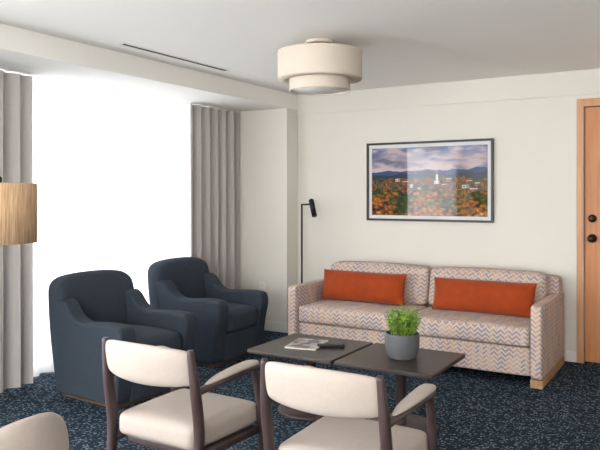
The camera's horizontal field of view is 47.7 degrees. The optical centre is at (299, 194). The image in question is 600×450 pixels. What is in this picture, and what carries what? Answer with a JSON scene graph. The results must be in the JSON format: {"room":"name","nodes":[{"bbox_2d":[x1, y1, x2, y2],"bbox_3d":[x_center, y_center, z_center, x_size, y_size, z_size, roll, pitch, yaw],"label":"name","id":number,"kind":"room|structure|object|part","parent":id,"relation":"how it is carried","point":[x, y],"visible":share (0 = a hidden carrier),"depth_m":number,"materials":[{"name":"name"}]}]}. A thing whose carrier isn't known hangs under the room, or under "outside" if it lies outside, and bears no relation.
{"room":"hotel room","nodes":[
{"label":"hotel room","id":0,"kind":"room"},
{"bbox_2d":[259,282,264,290],"bbox_3d":[-0.392,0.960,7.052,0.070,0.114,0.011,0,0,31],"label":"wall outlet","id":1,"kind":"object","parent":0,"point":[261,284],"depth_m":7.05,"materials":[{"name":"white plastic"}]},
{"bbox_2d":[239,108,297,322],"bbox_3d":[-0.440,0.258,7.214,0.850,2.285,0.218,0,0,31],"label":"wall","id":2,"kind":"structure","parent":0,"point":[268,139],"depth_m":7.03,"materials":[{"name":"beige paint"}]},
{"bbox_2d":[264,321,287,332],"bbox_3d":[-0.495,1.350,7.112,0.862,0.100,0.014,0,0,31],"label":"baseboard","id":3,"kind":"structure","parent":2,"relation":"attached to","point":[269,325],"depth_m":6.95,"materials":[{"name":"paint"}]},
{"bbox_2d":[0,0,599,94],"bbox_3d":[0.068,-1.090,3.011,6.250,0.100,9.300,0,0,31],"label":"ceiling","id":4,"kind":"structure","parent":0,"point":[401,42],"depth_m":4.35,"materials":[{"name":"paint"}]},
{"bbox_2d":[0,70,32,392],"bbox_3d":[-2.414,0.255,4.274,0.114,2.260,1.699,0,0,31],"label":"curtain","id":5,"kind":"object","parent":4,"relation":"hanging from","point":[16,89],"visible":0.86,"depth_m":4.88,"materials":[{"name":"grey fabric"}]},
{"bbox_2d":[33,80,189,376],"bbox_3d":[-1.970,0.255,5.298,0.080,2.260,4.107,0,0,31],"label":"window","id":6,"kind":"structure","parent":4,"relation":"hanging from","point":[111,172],"depth_m":5.76,"materials":[{"name":"glass"}]},
{"bbox_2d":[0,23,296,111],"bbox_3d":[-2.444,-0.963,3.879,0.850,0.155,8.000,0,0,31],"label":"ceiling soffit","id":7,"kind":"structure","parent":4,"relation":"attached to","point":[46,58],"depth_m":5.22,"materials":[{"name":"white paint"}]},
{"bbox_2d":[120,43,228,70],"bbox_3d":[-0.913,-1.037,5.164,0.056,0.006,1.170,0,0,31],"label":"ceiling air slot","id":8,"kind":"object","parent":4,"relation":"in","point":[128,45],"depth_m":5.08,"materials":[{"name":"grey metal"}]},
{"bbox_2d":[189,103,239,288],"bbox_3d":[-0.868,0.255,6.838,0.114,2.260,0.790,0,0,31],"label":"curtain","id":9,"kind":"object","parent":4,"relation":"hanging from","point":[214,132],"visible":0.71,"depth_m":6.84,"materials":[{"name":"grey fabric"}]},
{"bbox_2d":[278,38,361,95],"bbox_3d":[0.133,-0.870,4.586,0.570,0.340,0.570,0,0,31],"label":"ceiling light","id":10,"kind":"object","parent":4,"relation":"attached to","point":[317,66],"depth_m":4.38,"materials":[{"name":"beige fabric"}]},
{"bbox_2d":[0,330,599,449],"bbox_3d":[0.068,1.450,3.011,6.250,0.100,9.300,0,0,31],"label":"floor","id":11,"kind":"structure","parent":0,"point":[475,409],"depth_m":4.45,"materials":[{"name":"carpet"}]},
{"bbox_2d":[0,176,36,244],"bbox_3d":[-1.425,0.650,3.197,0.352,1.500,0.352,0,0,31],"label":"floor lamp","id":12,"kind":"object","parent":11,"relation":"on","point":[18,201],"visible":1,"depth_m":3.09,"materials":[{"name":"beige wood"}]},
{"bbox_2d":[0,412,68,449],"bbox_3d":[-0.965,1.013,2.034,0.508,0.776,0.514,0,0,31],"label":"chair","id":13,"kind":"object","parent":11,"relation":"on","point":[47,430],"visible":1,"depth_m":1.92,"materials":[{"name":"beige fabric"}]},
{"bbox_2d":[48,270,196,408],"bbox_3d":[-1.294,0.984,4.883,0.853,0.833,0.741,0,0,34],"label":"armchair","id":14,"kind":"object","parent":11,"relation":"on","point":[86,307],"visible":0.77,"depth_m":4.72,"materials":[{"name":"blue fabric"}]},
{"bbox_3d":[-1.524,0.978,5.038,0.299,0.821,0.741,0,0,34],"label":"backrest","id":15,"kind":"part","parent":14,"relation":"part of","materials":[{"name":"blue fabric"}]},
{"bbox_3d":[-1.402,1.052,4.600,0.717,0.647,0.130,0,0,34],"label":"arm","id":16,"kind":"part","parent":14,"relation":"part of","materials":[{"name":"blue fabric"}]},
{"bbox_3d":[-1.237,1.258,4.845,0.625,0.235,0.480,0,0,34],"label":"rail","id":17,"kind":"part","parent":14,"relation":"part of","materials":[{"name":"blue fabric"}]},
{"bbox_2d":[126,324,180,349],"bbox_3d":[-1.192,1.060,4.814,0.599,0.228,0.470,0,0,34],"label":"seat cushion","id":18,"kind":"object","parent":14,"relation":"on","point":[168,335],"depth_m":4.75,"materials":[{"name":"blue fabric"}]},
{"bbox_3d":[-1.072,1.052,5.089,0.717,0.647,0.130,0,0,34],"label":"arm","id":19,"kind":"part","parent":14,"relation":"part of","materials":[{"name":"blue fabric"}]},
{"bbox_2d":[102,337,263,449],"bbox_3d":[-0.520,1.004,2.994,0.609,0.796,0.566,0,0,31],"label":"dining chair","id":20,"kind":"object","parent":11,"relation":"on","point":[193,418],"visible":1,"depth_m":2.85,"materials":[{"name":"beige fabric"}]},
{"bbox_3d":[-0.828,1.008,2.945,0.051,0.789,0.089,0,0,31],"label":"leg","id":21,"kind":"part","parent":20,"relation":"part of","materials":[{"name":"brown wood"}]},
{"bbox_3d":[-0.708,1.055,3.150,0.020,0.035,0.410,0,0,28],"label":"rail","id":22,"kind":"part","parent":20,"relation":"part of","materials":[{"name":"brown wood"}]},
{"bbox_3d":[-0.640,0.692,2.794,0.468,0.172,0.099,0,0,31],"label":"backrest","id":23,"kind":"part","parent":20,"relation":"part of","materials":[{"name":"beige fabric"}]},
{"bbox_3d":[-0.622,1.078,3.317,0.033,0.645,0.119,0,0,37],"label":"leg","id":24,"kind":"part","parent":20,"relation":"part of","materials":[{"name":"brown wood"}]},
{"bbox_3d":[-0.497,0.992,3.033,0.473,0.135,0.467,0,0,31],"label":"seat","id":25,"kind":"part","parent":20,"relation":"part of","materials":[{"name":"beige fabric"}]},
{"bbox_3d":[-0.493,1.058,3.039,0.441,0.033,0.410,0,0,31],"label":"seat frame","id":26,"kind":"part","parent":20,"relation":"part of","materials":[{"name":"brown wood"}]},
{"bbox_3d":[-0.419,1.008,2.700,0.051,0.789,0.089,0,0,31],"label":"leg","id":27,"kind":"part","parent":20,"relation":"part of","materials":[{"name":"brown wood"}]},
{"bbox_3d":[-0.288,0.773,2.862,0.073,0.060,0.410,0,0,31],"label":"armrest","id":28,"kind":"part","parent":20,"relation":"part of","materials":[{"name":"brown wood"}]},
{"bbox_3d":[-0.294,1.055,2.902,0.020,0.035,0.410,0,0,34],"label":"rail","id":29,"kind":"part","parent":20,"relation":"part of","materials":[{"name":"brown wood"}]},
{"bbox_3d":[-0.187,1.078,3.056,0.033,0.645,0.119,0,0,25],"label":"leg","id":30,"kind":"part","parent":20,"relation":"part of","materials":[{"name":"brown wood"}]},
{"bbox_2d":[148,257,267,366],"bbox_3d":[-0.826,0.984,5.962,0.853,0.833,0.751,0,0,30],"label":"armchair","id":31,"kind":"object","parent":11,"relation":"on","point":[230,322],"visible":0.77,"depth_m":5.78,"materials":[{"name":"blue fabric"}]},
{"bbox_3d":[-1.067,0.978,6.101,0.299,0.821,0.751,0,0,30],"label":"backrest","id":32,"kind":"part","parent":31,"relation":"part of","materials":[{"name":"blue fabric"}]},
{"bbox_3d":[-0.917,1.052,5.668,0.717,0.647,0.130,0,0,30],"label":"arm","id":33,"kind":"part","parent":31,"relation":"part of","materials":[{"name":"blue fabric"}]},
{"bbox_3d":[-0.617,1.052,6.188,0.717,0.647,0.130,0,0,30],"label":"arm","id":34,"kind":"part","parent":31,"relation":"part of","materials":[{"name":"blue fabric"}]},
{"bbox_3d":[-0.767,1.258,5.928,0.625,0.235,0.490,0,0,30],"label":"rail","id":35,"kind":"part","parent":31,"relation":"part of","materials":[{"name":"blue fabric"}]},
{"bbox_2d":[225,303,257,332],"bbox_3d":[-0.719,1.060,5.900,0.599,0.228,0.480,0,0,30],"label":"seat cushion","id":36,"kind":"object","parent":31,"relation":"on","point":[241,317],"depth_m":5.77,"materials":[{"name":"blue fabric"}]},
{"bbox_2d":[301,199,316,282],"bbox_3d":[0.055,0.718,6.811,0.308,1.365,0.224,0,0,31],"label":"floor lamp","id":37,"kind":"object","parent":11,"relation":"on","point":[311,201],"visible":0.5,"depth_m":6.82,"materials":[{"name":"black metal"}]},
{"bbox_2d":[247,333,372,420],"bbox_3d":[0.074,1.190,4.419,0.606,0.420,0.590,0,0,31],"label":"coffee table","id":38,"kind":"object","parent":11,"relation":"on","point":[275,348],"visible":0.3,"depth_m":4.29,"materials":[{"name":"brown wood"}]},
{"bbox_2d":[285,338,327,350],"bbox_3d":[0.045,0.975,4.442,0.212,0.010,0.284,0,0,19],"label":"magazine","id":39,"kind":"object","parent":38,"relation":"on","point":[300,343],"visible":0.95,"depth_m":4.41,"materials":[{"name":"paper"}]},
{"bbox_2d":[317,343,344,347],"bbox_3d":[0.198,0.969,4.374,0.176,0.021,0.046,0,0,1],"label":"remote control","id":40,"kind":"object","parent":38,"relation":"on","point":[322,345],"visible":1,"depth_m":4.35,"materials":[{"name":"black plastic"}]},
{"bbox_2d":[260,358,436,449],"bbox_3d":[0.184,1.004,2.612,0.609,0.796,0.566,0,0,31],"label":"dining chair","id":41,"kind":"object","parent":11,"relation":"on","point":[342,403],"visible":1,"depth_m":2.46,"materials":[{"name":"beige fabric"}]},
{"bbox_3d":[-0.124,1.008,2.563,0.051,0.789,0.089,0,0,31],"label":"leg","id":42,"kind":"part","parent":41,"relation":"part of","materials":[{"name":"brown wood"}]},
{"bbox_3d":[0.064,0.692,2.412,0.468,0.172,0.099,0,0,31],"label":"backrest","id":43,"kind":"part","parent":41,"relation":"part of","materials":[{"name":"beige fabric"}]},
{"bbox_3d":[0.207,0.992,2.651,0.473,0.135,0.467,0,0,31],"label":"seat","id":44,"kind":"part","parent":41,"relation":"part of","materials":[{"name":"beige fabric"}]},
{"bbox_3d":[0.285,1.008,2.317,0.051,0.789,0.089,0,0,31],"label":"leg","id":45,"kind":"part","parent":41,"relation":"part of","materials":[{"name":"brown wood"}]},
{"bbox_3d":[0.415,0.773,2.480,0.073,0.060,0.410,0,0,31],"label":"armrest","id":46,"kind":"part","parent":41,"relation":"part of","materials":[{"name":"brown wood"}]},
{"bbox_3d":[0.517,1.078,2.674,0.033,0.645,0.119,0,0,25],"label":"leg","id":47,"kind":"part","parent":41,"relation":"part of","materials":[{"name":"brown wood"}]},
{"bbox_2d":[334,343,464,435],"bbox_3d":[0.610,1.190,4.097,0.606,0.420,0.590,0,0,31],"label":"coffee table","id":48,"kind":"object","parent":11,"relation":"on","point":[428,364],"visible":0.53,"depth_m":4.03,"materials":[{"name":"brown wood"}]},
{"bbox_2d":[384,305,422,359],"bbox_3d":[0.615,0.817,4.098,0.252,0.326,0.232,0,0,31],"label":"potted plant","id":49,"kind":"object","parent":48,"relation":"on","point":[402,340],"visible":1,"depth_m":4.04,"materials":[{"name":"green plant"}]},
{"bbox_3d":[0.616,0.905,4.099,0.212,0.150,0.212,0,0,31],"label":"pot","id":50,"kind":"part","parent":49,"relation":"part of","materials":[{"name":"grey ceramic"}]},
{"bbox_2d":[288,261,563,388],"bbox_3d":[1.045,1.012,5.813,2.168,0.777,0.918,0,0,31],"label":"sofa","id":51,"kind":"object","parent":11,"relation":"on","point":[533,346],"visible":0.75,"depth_m":5.49,"materials":[{"name":"fabric"}]},
{"bbox_3d":[0.158,1.070,6.346,0.098,0.540,0.918,0,0,31],"label":"arm","id":52,"kind":"part","parent":51,"relation":"part of","materials":[{"name":"fabric"}]},
{"bbox_2d":[299,299,426,330],"bbox_3d":[0.555,1.040,5.959,0.984,0.174,0.649,0,0,31],"label":"seat cushion","id":53,"kind":"object","parent":51,"relation":"on","point":[323,314],"depth_m":5.78,"materials":[{"name":"fabric"}]},
{"bbox_2d":[321,269,406,305],"bbox_3d":[0.560,0.819,6.064,0.820,0.266,0.178,0,0,31],"label":"lumbar pillow","id":54,"kind":"object","parent":51,"relation":"on","point":[383,288],"visible":1,"depth_m":5.98,"materials":[{"name":"orange fabric"}]},
{"bbox_2d":[331,261,431,304],"bbox_3d":[0.733,0.802,6.254,0.982,0.359,0.267,0,0,31],"label":"cushion","id":55,"kind":"object","parent":51,"relation":"on","point":[418,278],"depth_m":6.02,"materials":[{"name":"fabric"}]},
{"bbox_3d":[1.238,0.930,6.134,2.120,0.540,0.160,0,0,31],"label":"frame","id":56,"kind":"part","parent":51,"relation":"part of","materials":[{"name":"fabric"}]},
{"bbox_2d":[415,306,530,345],"bbox_3d":[1.404,1.040,5.449,0.984,0.174,0.649,0,0,31],"label":"seat cushion","id":57,"kind":"object","parent":51,"relation":"on","point":[461,328],"depth_m":5.19,"materials":[{"name":"fabric"}]},
{"bbox_2d":[432,277,536,317],"bbox_3d":[1.482,0.825,5.510,0.840,0.266,0.178,0,0,31],"label":"lumbar pillow","id":58,"kind":"object","parent":51,"relation":"on","point":[465,295],"visible":0.99,"depth_m":5.44,"materials":[{"name":"orange fabric"}]},
{"bbox_2d":[429,266,548,304],"bbox_3d":[1.581,0.802,5.744,0.982,0.359,0.267,0,0,31],"label":"cushion","id":59,"kind":"object","parent":51,"relation":"on","point":[471,273],"depth_m":5.66,"materials":[{"name":"fabric"}]},
{"bbox_3d":[1.932,1.070,5.280,0.098,0.540,0.918,0,0,31],"label":"arm","id":60,"kind":"part","parent":51,"relation":"part of","materials":[{"name":"fabric"}]},
{"bbox_2d":[298,95,576,349],"bbox_3d":[0.773,0.180,6.682,3.678,2.440,0.120,0,0,31],"label":"wall","id":61,"kind":"structure","parent":0,"point":[534,227],"depth_m":6.20,"materials":[{"name":"paint"}]},
{"bbox_2d":[366,138,493,222],"bbox_3d":[1.188,-0.128,6.341,1.235,0.750,0.033,0,0,31],"label":"framed picture","id":62,"kind":"object","parent":61,"relation":"attached to","point":[441,180],"visible":1,"depth_m":6.32},
{"bbox_3d":[0.667,-0.128,6.654,0.020,0.710,0.033,0,0,31],"label":"frame","id":63,"kind":"part","parent":62,"relation":"part of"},
{"bbox_3d":[1.188,-0.493,6.341,1.235,0.020,0.033,0,0,31],"label":"frame","id":64,"kind":"part","parent":62,"relation":"part of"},
{"bbox_3d":[1.188,0.237,6.341,1.235,0.020,0.033,0,0,31],"label":"frame","id":65,"kind":"part","parent":62,"relation":"part of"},
{"bbox_3d":[1.708,-0.128,6.029,0.020,0.710,0.033,0,0,31],"label":"frame","id":66,"kind":"part","parent":62,"relation":"part of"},
{"bbox_2d":[297,68,599,114],"bbox_3d":[2.205,-0.938,5.743,5.200,0.205,0.016,0,0,31],"label":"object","id":67,"kind":"object","parent":61,"relation":"attached to","point":[579,82],"visible":1,"depth_m":6.19,"materials":[{"name":"paint"}]},
{"bbox_2d":[564,349,576,361],"bbox_3d":[1.151,1.350,6.377,2.716,0.100,0.014,0,0,31],"label":"baseboard","id":68,"kind":"structure","parent":61,"relation":"attached to","point":[569,355],"depth_m":5.70,"materials":[{"name":"paint"}]},
{"bbox_2d":[577,99,584,362],"bbox_3d":[2.363,0.300,5.704,0.055,2.200,0.120,0,0,31],"label":"door frame","id":69,"kind":"structure","parent":61,"relation":"attached to","point":[580,102],"depth_m":5.65,"materials":[{"name":"brown wood"}]},
{"bbox_2d":[577,94,599,98],"bbox_3d":[2.792,-0.920,5.469,1.032,0.240,0.120,0,0,31],"label":"header","id":70,"kind":"object","parent":61,"relation":"attached to","point":[588,95],"depth_m":5.64,"materials":[{"name":"white paint"}]},
{"bbox_2d":[584,98,599,107],"bbox_3d":[2.781,-0.767,5.452,0.921,0.066,0.120,0,0,31],"label":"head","id":71,"kind":"object","parent":61,"relation":"attached to","point":[589,102],"visible":0.94,"depth_m":5.61},
{"bbox_3d":[3.200,0.300,5.201,0.056,2.200,0.120,0,0,31],"label":"door frame","id":72,"kind":"structure","parent":0,"visible":0},
{"bbox_2d":[585,107,599,362],"bbox_3d":[2.783,0.330,5.454,0.911,2.120,0.045,0,0,31],"label":"door","id":73,"kind":"structure","parent":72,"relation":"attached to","point":[592,114],"depth_m":5.64,"materials":[{"name":"brown wood"}]},
{"bbox_2d":[587,234,596,242],"bbox_3d":[2.407,0.360,5.605,0.072,0.072,0.084,0,0,31],"label":"handle","id":74,"kind":"object","parent":73,"relation":"attached to","point":[592,238],"visible":1,"depth_m":5.58,"materials":[{"name":"brown metal"}]},
{"bbox_2d":[588,215,596,221],"bbox_3d":[2.423,0.195,5.631,0.066,0.066,0.023,0,0,31],"label":"deadbolt","id":75,"kind":"object","parent":73,"relation":"attached to","point":[589,216],"visible":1,"depth_m":5.62,"materials":[{"name":"brown metal"}]}
]}

